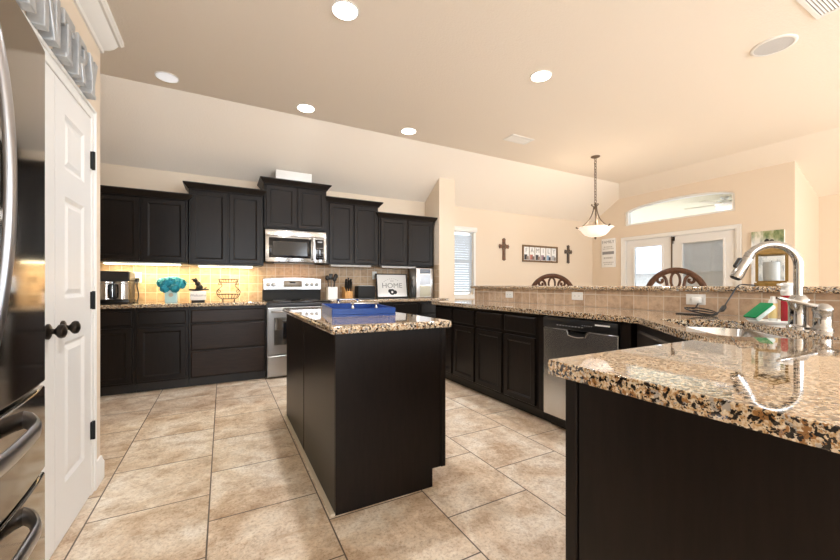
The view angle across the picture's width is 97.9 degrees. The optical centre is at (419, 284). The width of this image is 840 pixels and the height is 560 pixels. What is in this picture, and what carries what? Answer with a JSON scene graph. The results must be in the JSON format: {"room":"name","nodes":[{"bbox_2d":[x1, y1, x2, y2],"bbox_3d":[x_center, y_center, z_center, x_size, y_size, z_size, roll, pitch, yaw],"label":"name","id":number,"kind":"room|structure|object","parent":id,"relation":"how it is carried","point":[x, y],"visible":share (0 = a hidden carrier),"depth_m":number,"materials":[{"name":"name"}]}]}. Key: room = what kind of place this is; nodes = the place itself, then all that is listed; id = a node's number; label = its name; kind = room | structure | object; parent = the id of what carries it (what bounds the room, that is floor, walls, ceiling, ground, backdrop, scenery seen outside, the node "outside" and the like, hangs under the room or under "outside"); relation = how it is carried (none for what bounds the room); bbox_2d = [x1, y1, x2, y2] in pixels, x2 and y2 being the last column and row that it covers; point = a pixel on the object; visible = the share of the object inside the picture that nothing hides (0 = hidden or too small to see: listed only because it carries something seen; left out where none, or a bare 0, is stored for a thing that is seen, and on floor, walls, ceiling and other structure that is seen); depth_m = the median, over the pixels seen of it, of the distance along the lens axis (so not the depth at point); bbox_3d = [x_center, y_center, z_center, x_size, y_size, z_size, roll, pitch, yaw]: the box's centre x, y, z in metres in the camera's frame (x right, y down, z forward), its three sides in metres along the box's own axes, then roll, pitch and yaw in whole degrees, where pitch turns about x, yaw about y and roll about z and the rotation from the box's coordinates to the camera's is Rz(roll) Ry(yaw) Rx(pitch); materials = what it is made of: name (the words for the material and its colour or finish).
{"room":"kitchen","nodes":[
{"label":"kitchen","id":0,"kind":"room"},
{"bbox_2d":[22,0,99,458],"bbox_3d":[-2.374,-0.180,1.119,1.880,2.580,1.211,0,0,-28],"label":"wall","id":1,"kind":"structure","parent":0,"point":[70,7],"depth_m":2.05,"materials":[{"name":"beige paint"}]},
{"bbox_2d":[39,63,67,559],"bbox_3d":[-1.386,0.114,1.304,0.100,1.969,0.480,0,0,-28],"label":"door","id":2,"kind":"structure","parent":1,"relation":"in","point":[61,330],"depth_m":1.47,"materials":[{"name":"white paint"}]},
{"bbox_2d":[21,9,96,495],"bbox_3d":[-1.508,0.086,1.512,0.018,2.048,1.068,0,0,-28],"label":"trim","id":3,"kind":"structure","parent":1,"relation":"attached to","point":[51,60],"depth_m":1.94,"materials":[{"name":"white wood"}]},
{"bbox_2d":[16,0,36,13],"bbox_3d":[-1.316,-1.034,1.194,0.050,0.190,0.148,0,0,-28],"label":"metal letter","id":4,"kind":"object","parent":3,"relation":"on","point":[26,5],"visible":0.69,"depth_m":1.24,"materials":[{"name":"silver metal"}]},
{"bbox_2d":[26,0,60,47],"bbox_3d":[-1.416,-1.034,1.380,0.050,0.190,0.150,0,0,-28],"label":"metal letter","id":5,"kind":"object","parent":3,"relation":"on","point":[47,19],"visible":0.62,"depth_m":1.39,"materials":[{"name":"silver metal"}]},
{"bbox_2d":[51,7,74,66],"bbox_3d":[-1.499,-1.035,1.534,0.050,0.189,0.126,0,0,-28],"label":"metal letter","id":6,"kind":"object","parent":3,"relation":"on","point":[63,54],"visible":0.58,"depth_m":1.52,"materials":[{"name":"silver metal"}]},
{"bbox_2d":[64,32,86,86],"bbox_3d":[-1.576,-1.034,1.677,0.050,0.190,0.124,0,0,-28],"label":"metal letter","id":7,"kind":"object","parent":3,"relation":"on","point":[79,50],"visible":0.62,"depth_m":1.65,"materials":[{"name":"silver metal"}]},
{"bbox_2d":[79,52,97,99],"bbox_3d":[-1.655,-1.035,1.823,0.050,0.189,0.127,0,0,-28],"label":"metal letter","id":8,"kind":"object","parent":3,"relation":"on","point":[91,68],"visible":0.59,"depth_m":1.81,"materials":[{"name":"silver metal"}]},
{"bbox_2d":[55,75,94,549],"bbox_3d":[-1.616,0.114,1.732,0.100,1.969,0.481,0,0,-28],"label":"door","id":9,"kind":"structure","parent":1,"relation":"in","point":[74,157],"depth_m":1.68,"materials":[{"name":"white paint"}]},
{"bbox_2d":[73,0,123,52],"bbox_3d":[-2.267,-1.400,1.229,1.772,0.130,1.303,0,0,-28],"label":"crown molding","id":10,"kind":"structure","parent":1,"relation":"attached to","point":[97,16],"depth_m":1.95,"materials":[{"name":"white wood"}]},
{"bbox_2d":[97,455,104,487],"bbox_3d":[-2.539,1.042,1.653,1.696,0.135,0.147,0,0,-28],"label":"baseboard","id":11,"kind":"structure","parent":1,"relation":"attached to","point":[100,461],"depth_m":2.06,"materials":[{"name":"white wood"}]},
{"bbox_2d":[49,374,565,559],"bbox_3d":[2.192,1.170,1.350,11.140,0.120,10.500,0,0,-28],"label":"floor","id":12,"kind":"structure","parent":0,"point":[218,471],"depth_m":1.94,"materials":[{"name":"tile"}]},
{"bbox_2d":[0,0,44,559],"bbox_3d":[-1.254,0.200,0.515,0.955,1.800,0.894,0,0,-28],"label":"refrigerator","id":13,"kind":"object","parent":12,"relation":"on","point":[22,55],"visible":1,"depth_m":0.91,"materials":[{"name":"grey metal"}]},
{"bbox_2d":[100,308,136,395],"bbox_3d":[-3.344,0.673,3.799,0.710,0.874,0.600,0,0,-28],"label":"base cabinet","id":14,"kind":"object","parent":12,"relation":"on","point":[117,326],"visible":0.37,"depth_m":3.65,"materials":[{"name":"brown wood"}]},
{"bbox_2d":[135,307,188,391],"bbox_3d":[-2.827,0.673,4.077,0.460,0.874,0.600,0,0,-28],"label":"base cabinet","id":15,"kind":"object","parent":12,"relation":"on","point":[161,334],"visible":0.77,"depth_m":3.82,"materials":[{"name":"brown wood"}]},
{"bbox_2d":[189,305,265,385],"bbox_3d":[-2.284,0.673,4.370,0.770,0.874,0.599,0,0,-28],"label":"base cabinet","id":16,"kind":"object","parent":12,"relation":"on","point":[227,343],"visible":0.86,"depth_m":4.10,"materials":[{"name":"brown wood"}]},
{"bbox_2d":[100,300,265,308],"bbox_3d":[-3.181,0.215,3.881,2.817,0.039,0.621,0,0,-28],"label":"countertop","id":17,"kind":"structure","parent":16,"relation":"on","point":[229,302],"depth_m":3.94,"materials":[{"name":"stone"}]},
{"bbox_2d":[100,271,134,303],"bbox_3d":[-3.240,0.024,3.910,0.260,0.344,0.363,0,0,-28],"label":"coffee maker","id":18,"kind":"object","parent":17,"relation":"on","point":[116,287],"visible":0.84,"depth_m":3.80,"materials":[{"name":"silver plastic"}]},
{"bbox_2d":[164,290,177,302],"bbox_3d":[-2.823,0.126,4.158,0.124,0.140,0.126,0,0,-28],"label":"flower pot","id":19,"kind":"object","parent":17,"relation":"on","point":[170,296],"visible":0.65,"depth_m":4.11,"materials":[{"name":"white ceramic"}]},
{"bbox_2d":[156,276,186,292],"bbox_3d":[-2.802,0.032,4.125,0.304,0.269,0.289,0,0,-28],"label":"hydrangea bouquet","id":20,"kind":"object","parent":19,"relation":"in","point":[174,284],"visible":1,"depth_m":4.08,"materials":[{"name":"teal plant"}]},
{"bbox_2d":[189,278,208,301],"bbox_3d":[-2.587,0.056,4.282,0.205,0.280,0.077,0,0,-28],"label":"figurine","id":21,"kind":"object","parent":17,"relation":"on","point":[197,294],"visible":1,"depth_m":4.26,"materials":[{"name":"black"}]},
{"bbox_2d":[216,279,240,300],"bbox_3d":[-2.317,0.061,4.431,0.262,0.268,0.196,0,0,-28],"label":"wire stand","id":22,"kind":"object","parent":17,"relation":"on","point":[235,282],"visible":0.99,"depth_m":4.39,"materials":[{"name":"gold metal"}]},
{"bbox_2d":[216,294,239,298],"bbox_3d":[-2.317,0.138,4.431,0.259,0.063,0.196,0,0,-28],"label":"basket","id":23,"kind":"object","parent":22,"relation":"on","point":[238,295],"depth_m":4.40,"materials":[{"name":"black"}]},
{"bbox_2d":[262,277,330,376],"bbox_3d":[-1.586,0.492,4.693,0.744,1.195,0.692,0,0,-28],"label":"range","id":24,"kind":"object","parent":12,"relation":"on","point":[279,293],"visible":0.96,"depth_m":4.42,"materials":[{"name":"grey metal"}]},
{"bbox_2d":[263,299,330,302],"bbox_3d":[-1.595,0.204,4.711,0.744,0.021,0.572,0,0,-28],"label":"cooktop","id":25,"kind":"object","parent":24,"relation":"in","point":[266,300],"depth_m":4.58,"materials":[{"name":"black glass"}]},
{"bbox_2d":[284,314,444,516],"bbox_3d":[-0.498,0.673,2.574,0.657,0.874,1.536,0,0,-28],"label":"base cabinet","id":26,"kind":"object","parent":12,"relation":"on","point":[365,416],"visible":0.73,"depth_m":1.92,"materials":[{"name":"brown wood"}]},
{"bbox_2d":[282,307,451,334],"bbox_3d":[-0.497,0.215,2.574,0.675,0.039,1.605,0,0,-28],"label":"countertop","id":27,"kind":"structure","parent":26,"relation":"on","point":[314,316],"depth_m":1.98,"materials":[{"name":"stone"}]},
{"bbox_2d":[322,298,395,316],"bbox_3d":[-0.464,0.152,2.623,0.406,0.088,0.674,0,0,-20],"label":"serving tray","id":28,"kind":"object","parent":27,"relation":"on","point":[338,309],"visible":1,"depth_m":2.35,"materials":[{"name":"blue paint"}]},
{"bbox_2d":[392,301,417,314],"bbox_3d":[-0.338,0.673,5.417,0.418,0.874,0.600,0,0,-28],"label":"base cabinet","id":29,"kind":"object","parent":12,"relation":"on","point":[401,307],"visible":0.2,"depth_m":5.16,"materials":[{"name":"brown wood"}]},
{"bbox_2d":[418,301,435,317],"bbox_3d":[0.032,0.673,5.616,0.418,0.874,0.600,0,0,-28],"label":"base cabinet","id":30,"kind":"object","parent":12,"relation":"on","point":[425,308],"visible":0.18,"depth_m":5.32,"materials":[{"name":"brown wood"}]},
{"bbox_2d":[324,297,448,302],"bbox_3d":[-0.487,0.215,5.332,1.774,0.039,0.621,0,0,-28],"label":"countertop","id":31,"kind":"structure","parent":30,"relation":"on","point":[408,299],"depth_m":5.08,"materials":[{"name":"stone"}]},
{"bbox_2d":[326,287,337,298],"bbox_3d":[-1.219,0.111,5.045,0.132,0.170,0.132,0,0,-28],"label":"utensil crock","id":32,"kind":"object","parent":31,"relation":"on","point":[331,292],"visible":0.84,"depth_m":4.99,"materials":[{"name":"white ceramic"}]},
{"bbox_2d":[342,278,352,298],"bbox_3d":[-1.020,0.045,5.154,0.110,0.302,0.194,0,0,-28],"label":"knife block","id":33,"kind":"object","parent":31,"relation":"on","point":[347,293],"visible":0.98,"depth_m":5.10,"materials":[{"name":"brown wood"}]},
{"bbox_2d":[355,285,375,298],"bbox_3d":[-0.779,0.101,5.259,0.293,0.190,0.160,0,0,-28],"label":"toaster","id":34,"kind":"object","parent":31,"relation":"on","point":[361,291],"visible":0.99,"depth_m":5.18,"materials":[{"name":"black metal"}]},
{"bbox_2d":[375,273,407,297],"bbox_3d":[-0.428,0.012,5.595,0.516,0.371,0.082,0,0,-28],"label":"framed sign","id":35,"kind":"object","parent":31,"relation":"on","point":[387,285],"visible":1,"depth_m":5.59,"materials":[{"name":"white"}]},
{"bbox_2d":[409,268,432,297],"bbox_3d":[0.020,-0.032,5.712,0.300,0.455,0.260,0,0,-28],"label":"ice maker","id":36,"kind":"object","parent":31,"relation":"on","point":[422,278],"visible":1,"depth_m":5.60,"materials":[{"name":"silver metal"}]},
{"bbox_2d":[436,305,458,383],"bbox_3d":[0.528,0.673,4.379,0.600,0.874,0.387,0,0,-28],"label":"base cabinet","id":37,"kind":"object","parent":12,"relation":"on","point":[442,312],"visible":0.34,"depth_m":4.15,"materials":[{"name":"brown wood"}]},
{"bbox_2d":[453,307,481,392],"bbox_3d":[0.717,0.673,4.026,0.600,0.874,0.409,0,0,-28],"label":"base cabinet","id":38,"kind":"object","parent":12,"relation":"on","point":[464,327],"visible":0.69,"depth_m":3.87,"materials":[{"name":"brown wood"}]},
{"bbox_2d":[476,309,509,404],"bbox_3d":[0.914,0.673,3.661,0.600,0.874,0.418,0,0,-28],"label":"base cabinet","id":39,"kind":"object","parent":12,"relation":"on","point":[489,323],"visible":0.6,"depth_m":3.50,"materials":[{"name":"brown wood"}]},
{"bbox_2d":[504,311,543,418],"bbox_3d":[1.111,0.673,3.295,0.600,0.874,0.408,0,0,-28],"label":"base cabinet","id":40,"kind":"object","parent":12,"relation":"on","point":[520,329],"visible":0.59,"depth_m":3.13,"materials":[{"name":"brown wood"}]},
{"bbox_2d":[538,314,550,421],"bbox_3d":[1.222,0.673,3.079,0.550,0.874,0.069,0,0,-28],"label":"strip","id":41,"kind":"object","parent":12,"relation":"on","point":[547,417],"visible":0.18,"depth_m":2.96,"materials":[{"name":"brown wood"}]},
{"bbox_2d":[531,273,572,285],"bbox_3d":[1.881,0.478,5.223,0.597,1.270,0.540,0,0,20],"label":"dining chair","id":42,"kind":"object","parent":12,"relation":"on","point":[565,280],"visible":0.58,"depth_m":4.98,"materials":[{"name":"brown wood"}]},
{"bbox_2d":[543,315,620,428],"bbox_3d":[1.379,0.676,2.760,0.595,0.868,0.628,0,0,-28],"label":"dishwasher","id":43,"kind":"object","parent":12,"relation":"on","point":[563,336],"visible":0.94,"depth_m":2.71,"materials":[{"name":"silver metal"}]},
{"bbox_2d":[621,322,636,349],"bbox_3d":[1.528,0.673,2.438,0.518,0.874,0.068,0,0,-28],"label":"stile","id":44,"kind":"object","parent":12,"relation":"on","point":[628,330],"visible":0.18,"depth_m":2.31,"materials":[{"name":"brown wood"}]},
{"bbox_2d":[637,324,685,346],"bbox_3d":[1.242,0.673,1.801,0.110,0.874,0.955,0,0,17],"label":"base cabinet","id":45,"kind":"object","parent":12,"relation":"on","point":[646,336],"visible":0.03,"depth_m":1.97,"materials":[{"name":"brown wood"}]},
{"bbox_2d":[646,267,706,285],"bbox_3d":[2.939,0.461,4.191,0.597,1.306,0.540,0,0,38],"label":"dining chair","id":46,"kind":"object","parent":12,"relation":"on","point":[676,270],"visible":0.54,"depth_m":3.98,"materials":[{"name":"brown wood"}]},
{"bbox_2d":[566,379,839,559],"bbox_3d":[1.442,0.674,1.204,2.100,0.872,0.577,0,0,-28],"label":"base cabinet","id":47,"kind":"object","parent":12,"relation":"on","point":[645,480],"visible":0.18,"depth_m":0.71,"materials":[{"name":"brown wood"}]},
{"bbox_2d":[432,300,839,453],"bbox_3d":[0.688,0.215,2.565,2.138,0.039,3.805,0,0,-28],"label":"countertop","id":48,"kind":"structure","parent":47,"relation":"on","point":[788,388],"depth_m":0.85,"materials":[{"name":"stone"}]},
{"bbox_2d":[675,284,755,315],"bbox_3d":[1.934,0.094,2.390,0.292,0.202,0.344,0,0,-28],"label":"charger","id":49,"kind":"object","parent":48,"relation":"on","point":[697,300],"visible":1,"depth_m":2.37,"materials":[{"name":"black plastic"}]},
{"bbox_2d":[685,326,792,338],"bbox_3d":[1.458,0.341,1.711,0.440,0.208,0.800,0,0,17],"label":"sink","id":50,"kind":"object","parent":48,"relation":"in","point":[726,331],"visible":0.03,"depth_m":2.01,"materials":[{"name":"silver metal"}]},
{"bbox_2d":[748,319,787,323],"bbox_3d":[1.813,0.188,1.880,0.246,0.016,0.123,0,0,0],"label":"soap tray","id":51,"kind":"object","parent":48,"relation":"on","point":[762,321],"visible":0.68,"depth_m":1.84,"materials":[{"name":"white ceramic"}]},
{"bbox_2d":[743,303,775,320],"bbox_3d":[1.743,0.138,1.880,0.107,0.093,0.070,0,0,0],"label":"sponge","id":52,"kind":"object","parent":51,"relation":"on","point":[761,310],"visible":0.99,"depth_m":1.86,"materials":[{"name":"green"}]},
{"bbox_2d":[768,296,777,320],"bbox_3d":[1.835,0.123,1.904,0.037,0.129,0.037,0,0,0],"label":"soap bottle","id":53,"kind":"object","parent":51,"relation":"on","point":[773,315],"visible":0.87,"depth_m":1.89,"materials":[{"name":"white plastic"}]},
{"bbox_2d":[777,283,792,320],"bbox_3d":[1.861,0.087,1.864,0.079,0.200,0.058,0,0,0],"label":"soap bottle","id":54,"kind":"object","parent":51,"relation":"on","point":[786,290],"visible":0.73,"depth_m":1.85,"materials":[{"name":"red plastic"}]},
{"bbox_2d":[730,241,810,328],"bbox_3d":[1.631,-0.005,1.711,0.303,0.402,0.084,0,0,17],"label":"faucet","id":55,"kind":"object","parent":48,"relation":"on","point":[798,315],"visible":0.98,"depth_m":1.68,"materials":[{"name":"silver metal"}]},
{"bbox_2d":[776,296,834,330],"bbox_3d":[1.691,0.123,1.599,0.207,0.145,0.072,0,0,0],"label":"handle","id":56,"kind":"object","parent":48,"relation":"on","point":[822,314],"visible":1,"depth_m":1.58,"materials":[{"name":"silver metal"}]},
{"bbox_2d":[100,163,591,300],"bbox_3d":[-0.430,-0.190,5.799,9.740,2.600,0.120,0,0,-28],"label":"wall","id":57,"kind":"structure","parent":0,"point":[518,230],"depth_m":6.72,"materials":[{"name":"beige paint"}]},
{"bbox_2d":[100,185,192,263],"bbox_3d":[-3.258,-0.638,3.973,1.372,0.773,0.387,0,0,-28],"label":"upper cabinet","id":58,"kind":"object","parent":57,"relation":"attached to","point":[137,225],"visible":0.49,"depth_m":3.96,"materials":[{"name":"brown wood"}]},
{"bbox_2d":[102,261,181,265],"bbox_3d":[-3.057,-0.238,4.055,0.700,0.026,0.090,0,0,-28],"label":"light","id":59,"kind":"object","parent":58,"relation":"attached to","point":[104,262],"visible":1,"depth_m":4.02,"materials":[{"name":"white plastic"}]},
{"bbox_2d":[104,263,180,265],"bbox_3d":[-3.056,-0.229,4.053,0.680,0.008,0.075,0,0,-28],"label":"diffuser","id":60,"kind":"object","parent":59,"relation":"attached to","point":[177,264],"depth_m":4.05,"materials":[{"name":"beige plastic"}]},
{"bbox_2d":[183,181,268,266],"bbox_3d":[-2.346,-0.703,4.464,0.893,0.925,0.387,0,0,-28],"label":"upper cabinet","id":61,"kind":"object","parent":57,"relation":"attached to","point":[226,223],"visible":0.94,"depth_m":4.33,"materials":[{"name":"brown wood"}]},
{"bbox_2d":[198,264,252,267],"bbox_3d":[-2.348,-0.226,4.437,0.590,0.026,0.090,0,0,-28],"label":"light","id":62,"kind":"object","parent":61,"relation":"attached to","point":[224,266],"visible":0.99,"depth_m":4.42,"materials":[{"name":"white plastic"}]},
{"bbox_2d":[199,266,251,267],"bbox_3d":[-2.347,-0.217,4.435,0.570,0.008,0.075,0,0,-28],"label":"diffuser","id":63,"kind":"object","parent":62,"relation":"attached to","point":[199,266],"depth_m":4.45,"materials":[{"name":"beige plastic"}]},
{"bbox_2d":[100,262,409,301],"bbox_3d":[-2.248,0.000,4.746,5.300,0.620,0.012,0,0,-28],"label":"backsplash","id":64,"kind":"structure","parent":57,"relation":"attached to","point":[250,279],"depth_m":4.69,"materials":[{"name":"beige tile"}]},
{"bbox_2d":[257,176,331,232],"bbox_3d":[-1.649,-1.008,4.811,0.868,0.613,0.437,0,0,-28],"label":"upper cabinet","id":65,"kind":"object","parent":57,"relation":"attached to","point":[293,205],"visible":0.88,"depth_m":4.65,"materials":[{"name":"brown wood"}]},
{"bbox_2d":[275,169,311,182],"bbox_3d":[-1.640,-1.391,4.761,0.445,0.149,0.060,0,0,-28],"label":"box","id":66,"kind":"object","parent":65,"relation":"on","point":[282,174],"visible":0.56,"depth_m":4.73,"materials":[{"name":"white plastic"}]},
{"bbox_2d":[264,229,325,264],"bbox_3d":[-1.644,-0.483,4.803,0.745,0.413,0.444,0,0,-28],"label":"microwave","id":67,"kind":"object","parent":65,"relation":"attached to","point":[280,246],"visible":1,"depth_m":4.64,"materials":[{"name":"silver metal"}]},
{"bbox_2d":[321,195,382,265],"bbox_3d":[-0.991,-0.731,5.193,0.856,0.898,0.387,0,0,-28],"label":"upper cabinet","id":68,"kind":"object","parent":57,"relation":"attached to","point":[351,224],"visible":0.75,"depth_m":5.06,"materials":[{"name":"brown wood"}]},
{"bbox_2d":[375,212,437,267],"bbox_3d":[-0.252,-0.661,5.591,1.017,0.758,0.387,0,0,-28],"label":"upper cabinet","id":69,"kind":"object","parent":57,"relation":"attached to","point":[403,239],"visible":0.84,"depth_m":5.44,"materials":[{"name":"brown wood"}]},
{"bbox_2d":[455,233,475,298],"bbox_3d":[0.640,-0.370,6.343,0.740,1.220,0.145,0,0,-28],"label":"window","id":70,"kind":"structure","parent":57,"relation":"in","point":[464,296],"depth_m":6.46,"materials":[{"name":"white wood"}]},
{"bbox_2d":[455,226,476,291],"bbox_3d":[0.663,-0.438,6.311,0.710,1.134,0.135,0,0,-28],"label":"window blind","id":71,"kind":"object","parent":70,"relation":"attached to","point":[460,274],"visible":0.64,"depth_m":6.40,"materials":[{"name":"white plastic"}]},
{"bbox_2d":[499,238,508,260],"bbox_3d":[1.560,-0.660,6.775,0.250,0.424,0.040,0,0,-28],"label":"wall cross","id":72,"kind":"object","parent":57,"relation":"attached to","point":[503,246],"visible":1,"depth_m":6.77,"materials":[{"name":"brown wood"}]},
{"bbox_2d":[522,245,557,262],"bbox_3d":[2.380,-0.610,7.225,0.950,0.324,0.028,0,0,-28],"label":"photo frame","id":73,"kind":"object","parent":57,"relation":"attached to","point":[530,253],"visible":1,"depth_m":7.21,"materials":[{"name":"brown wood"}]},
{"bbox_2d":[100,0,839,222],"bbox_3d":[2.192,-1.690,1.307,11.099,0.700,10.425,0,0,-28],"label":"ceiling","id":74,"kind":"structure","parent":0,"point":[667,94],"depth_m":3.66,"materials":[{"name":"beige paint"}]},
{"bbox_2d":[154,71,179,82],"bbox_3d":[-2.362,-1.937,3.419,0.196,0.006,0.196,0,0,-28],"label":"recessed light","id":75,"kind":"object","parent":74,"relation":"in","point":[167,77],"visible":1,"depth_m":3.42,"materials":[{"name":"white"}]},
{"bbox_2d":[296,104,314,112],"bbox_3d":[-1.253,-1.937,4.016,0.196,0.006,0.196,0,0,-28],"label":"recessed light","id":76,"kind":"object","parent":74,"relation":"in","point":[306,108],"visible":1,"depth_m":4.01,"materials":[{"name":"white glass"}]},
{"bbox_2d":[331,0,358,20],"bbox_3d":[-0.530,-1.937,2.588,0.196,0.006,0.196,0,0,-28],"label":"recessed light","id":77,"kind":"object","parent":74,"relation":"in","point":[344,10],"visible":1,"depth_m":2.58,"materials":[{"name":"white"}]},
{"bbox_2d":[503,134,534,144],"bbox_3d":[1.316,-1.936,4.876,0.380,0.008,0.200,0,0,-28],"label":"ceiling vent","id":78,"kind":"object","parent":74,"relation":"in","point":[514,138],"visible":1,"depth_m":4.87,"materials":[{"name":"white metal"}]},
{"bbox_2d":[530,70,551,81],"bbox_3d":[1.123,-1.937,3.398,0.196,0.006,0.196,0,0,-28],"label":"recessed light","id":79,"kind":"object","parent":74,"relation":"in","point":[542,75],"visible":1,"depth_m":3.40,"materials":[{"name":"white"}]},
{"bbox_2d":[576,155,613,239],"bbox_3d":[2.663,-1.312,5.512,0.516,1.255,0.518,0,0,-28],"label":"pendant lamp","id":80,"kind":"object","parent":74,"relation":"hanging from","point":[595,231],"visible":1,"depth_m":5.47,"materials":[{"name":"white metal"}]},
{"bbox_2d":[750,34,798,56],"bbox_3d":[2.866,-1.935,2.968,0.284,0.009,0.284,0,0,-28],"label":"ceiling speaker","id":81,"kind":"object","parent":74,"relation":"attached to","point":[774,45],"visible":1,"depth_m":2.95,"materials":[{"name":"white plastic"}]},
{"bbox_2d":[754,37,793,55],"bbox_3d":[2.866,-1.935,2.968,0.238,0.007,0.238,0,0,-28],"label":"grille","id":82,"kind":"object","parent":81,"relation":"attached to","point":[774,45],"depth_m":2.96,"materials":[{"name":"grey"}]},
{"bbox_2d":[796,0,839,19],"bbox_3d":[2.780,-1.936,2.473,0.380,0.008,0.240,0,0,-28],"label":"ceiling vent","id":83,"kind":"object","parent":74,"relation":"in","point":[818,9],"visible":1,"depth_m":2.54,"materials":[{"name":"white metal"}]},
{"bbox_2d":[425,178,837,321],"bbox_3d":[1.515,-0.365,3.626,0.295,2.950,5.550,0,0,-28],"label":"wall","id":84,"kind":"structure","parent":0,"point":[440,204],"depth_m":5.68,"materials":[{"name":"beige paint"}]},
{"bbox_2d":[426,265,438,297],"bbox_3d":[0.187,-0.057,5.801,0.012,0.506,0.438,0,0,-28],"label":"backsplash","id":85,"kind":"structure","parent":84,"relation":"attached to","point":[435,267],"depth_m":5.69,"materials":[{"name":"beige tile"}]},
{"bbox_2d":[470,286,839,293],"bbox_3d":[1.839,0.026,3.045,0.415,0.037,4.220,0,0,-28],"label":"countertop","id":86,"kind":"structure","parent":84,"relation":"on","point":[768,289],"depth_m":2.58,"materials":[{"name":"stone"}]},
{"bbox_2d":[754,248,787,285],"bbox_3d":[2.223,-0.129,2.315,0.164,0.273,0.164,0,0,44],"label":"lantern","id":87,"kind":"object","parent":86,"relation":"on","point":[770,251],"visible":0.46,"depth_m":2.28,"materials":[{"name":"brown wood"}]},
{"bbox_2d":[763,261,779,280],"bbox_3d":[2.223,-0.090,2.315,0.080,0.126,0.080,0,0,-28],"label":"candle","id":88,"kind":"object","parent":87,"relation":"in","point":[771,270],"visible":1,"depth_m":2.29,"materials":[{"name":"white wax"}]},
{"bbox_2d":[475,289,839,321],"bbox_3d":[1.702,0.121,2.955,0.012,0.150,4.150,0,0,-28],"label":"backsplash","id":89,"kind":"structure","parent":84,"relation":"attached to","point":[740,303],"depth_m":2.81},
{"bbox_2d":[686,294,705,304],"bbox_3d":[1.912,0.100,2.540,0.009,0.074,0.120,0,0,-28],"label":"outlet","id":90,"kind":"object","parent":84,"relation":"attached to","point":[689,297],"visible":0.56,"depth_m":2.54,"materials":[{"name":"white plastic"}]},
{"bbox_2d":[631,194,731,223],"bbox_3d":[5.219,-1.750,9.441,3.660,0.080,7.320,0,0,-28],"label":"ceiling","id":91,"kind":"structure","parent":0,"point":[675,208],"depth_m":8.29,"materials":[{"name":"beige paint"}]},
{"bbox_2d":[684,196,731,210],"bbox_3d":[5.901,-1.583,7.129,1.274,0.255,1.280,0,0,-28],"label":"ceiling fan","id":92,"kind":"object","parent":91,"relation":"hanging from","point":[724,204],"visible":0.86,"depth_m":7.05,"materials":[{"name":"white paint"}]},
{"bbox_2d":[592,164,780,285],"bbox_3d":[4.553,-0.450,6.670,0.140,3.120,3.070,0,0,-28],"label":"wall","id":93,"kind":"structure","parent":0,"point":[757,192],"depth_m":6.03,"materials":[{"name":"beige paint"}]},
{"bbox_2d":[601,238,615,267],"bbox_3d":[3.935,-0.670,7.643,0.022,0.600,0.310,0,0,-28],"label":"wall plaque","id":94,"kind":"object","parent":93,"relation":"attached to","point":[608,246],"visible":1,"depth_m":7.63,"materials":[{"name":"white paper"}]},
{"bbox_2d":[603,246,613,264],"bbox_3d":[3.926,-0.614,7.638,0.001,0.387,0.240,0,0,-28],"label":"print","id":95,"kind":"object","parent":94,"relation":"attached to","point":[608,251],"depth_m":7.63,"materials":[{"name":"grey paper"}]},
{"bbox_2d":[626,237,670,285],"bbox_3d":[4.354,0.113,6.984,0.056,1.975,0.836,0,0,-28],"label":"door","id":96,"kind":"structure","parent":93,"relation":"in","point":[665,242],"depth_m":7.05,"materials":[{"name":"white paint"}]},
{"bbox_2d":[626,192,734,225],"bbox_3d":[4.598,-1.375,6.586,0.100,0.396,1.786,0,0,-28],"label":"window","id":97,"kind":"structure","parent":93,"relation":"in","point":[628,213],"depth_m":6.51,"materials":[{"name":"white"}]},
{"bbox_2d":[621,224,741,285],"bbox_3d":[4.583,0.079,6.572,0.140,2.062,1.950,0,0,-28],"label":"trim","id":98,"kind":"structure","parent":93,"relation":"attached to","point":[737,227],"depth_m":6.35,"materials":[{"name":"white"}]},
{"bbox_2d":[672,230,734,285],"bbox_3d":[4.773,0.113,6.189,0.072,1.975,0.924,0,0,-28],"label":"door","id":99,"kind":"structure","parent":93,"relation":"in","point":[711,240],"depth_m":6.14,"materials":[{"name":"white paint"}]},
{"bbox_2d":[683,240,722,285],"bbox_3d":[4.789,0.043,6.198,0.012,1.553,0.586,0,0,-28],"label":"blind","id":100,"kind":"object","parent":99,"relation":"attached to","point":[716,278],"depth_m":6.16,"materials":[{"name":"white"}]},
{"bbox_2d":[751,229,784,284],"bbox_3d":[5.132,-0.340,5.403,0.038,0.920,0.370,0,0,-28],"label":"picture","id":101,"kind":"object","parent":93,"relation":"attached to","point":[772,235],"visible":0.38,"depth_m":5.41,"materials":[{"name":"white paper"}]},
{"bbox_2d":[781,161,818,285],"bbox_3d":[5.710,-0.390,5.470,1.040,3.000,0.140,0,0,-28],"label":"wall","id":102,"kind":"structure","parent":0,"point":[799,200],"depth_m":5.28,"materials":[{"name":"beige paint"}]},
{"bbox_2d":[819,194,839,285],"bbox_3d":[7.849,-0.190,2.487,0.100,2.600,7.140,0,0,-28],"label":"wall","id":103,"kind":"structure","parent":0,"point":[829,206],"depth_m":5.51,"materials":[{"name":"beige paint"}]},
{"label":"outside","id":104,"kind":"structure","parent":0,"visible":0},
{"bbox_3d":[6.668,1.210,11.073,7.760,0.120,8.820,0,0,-28],"label":"ground","id":105,"kind":"structure","parent":104,"visible":0},
{"bbox_2d":[636,242,722,285],"bbox_3d":[8.922,-0.370,14.228,3.600,3.040,12.200,0,0,-28],"label":"neighbor house","id":106,"kind":"structure","parent":105,"relation":"on","point":[648,259],"depth_m":13.02,"materials":[{"name":"brick"}]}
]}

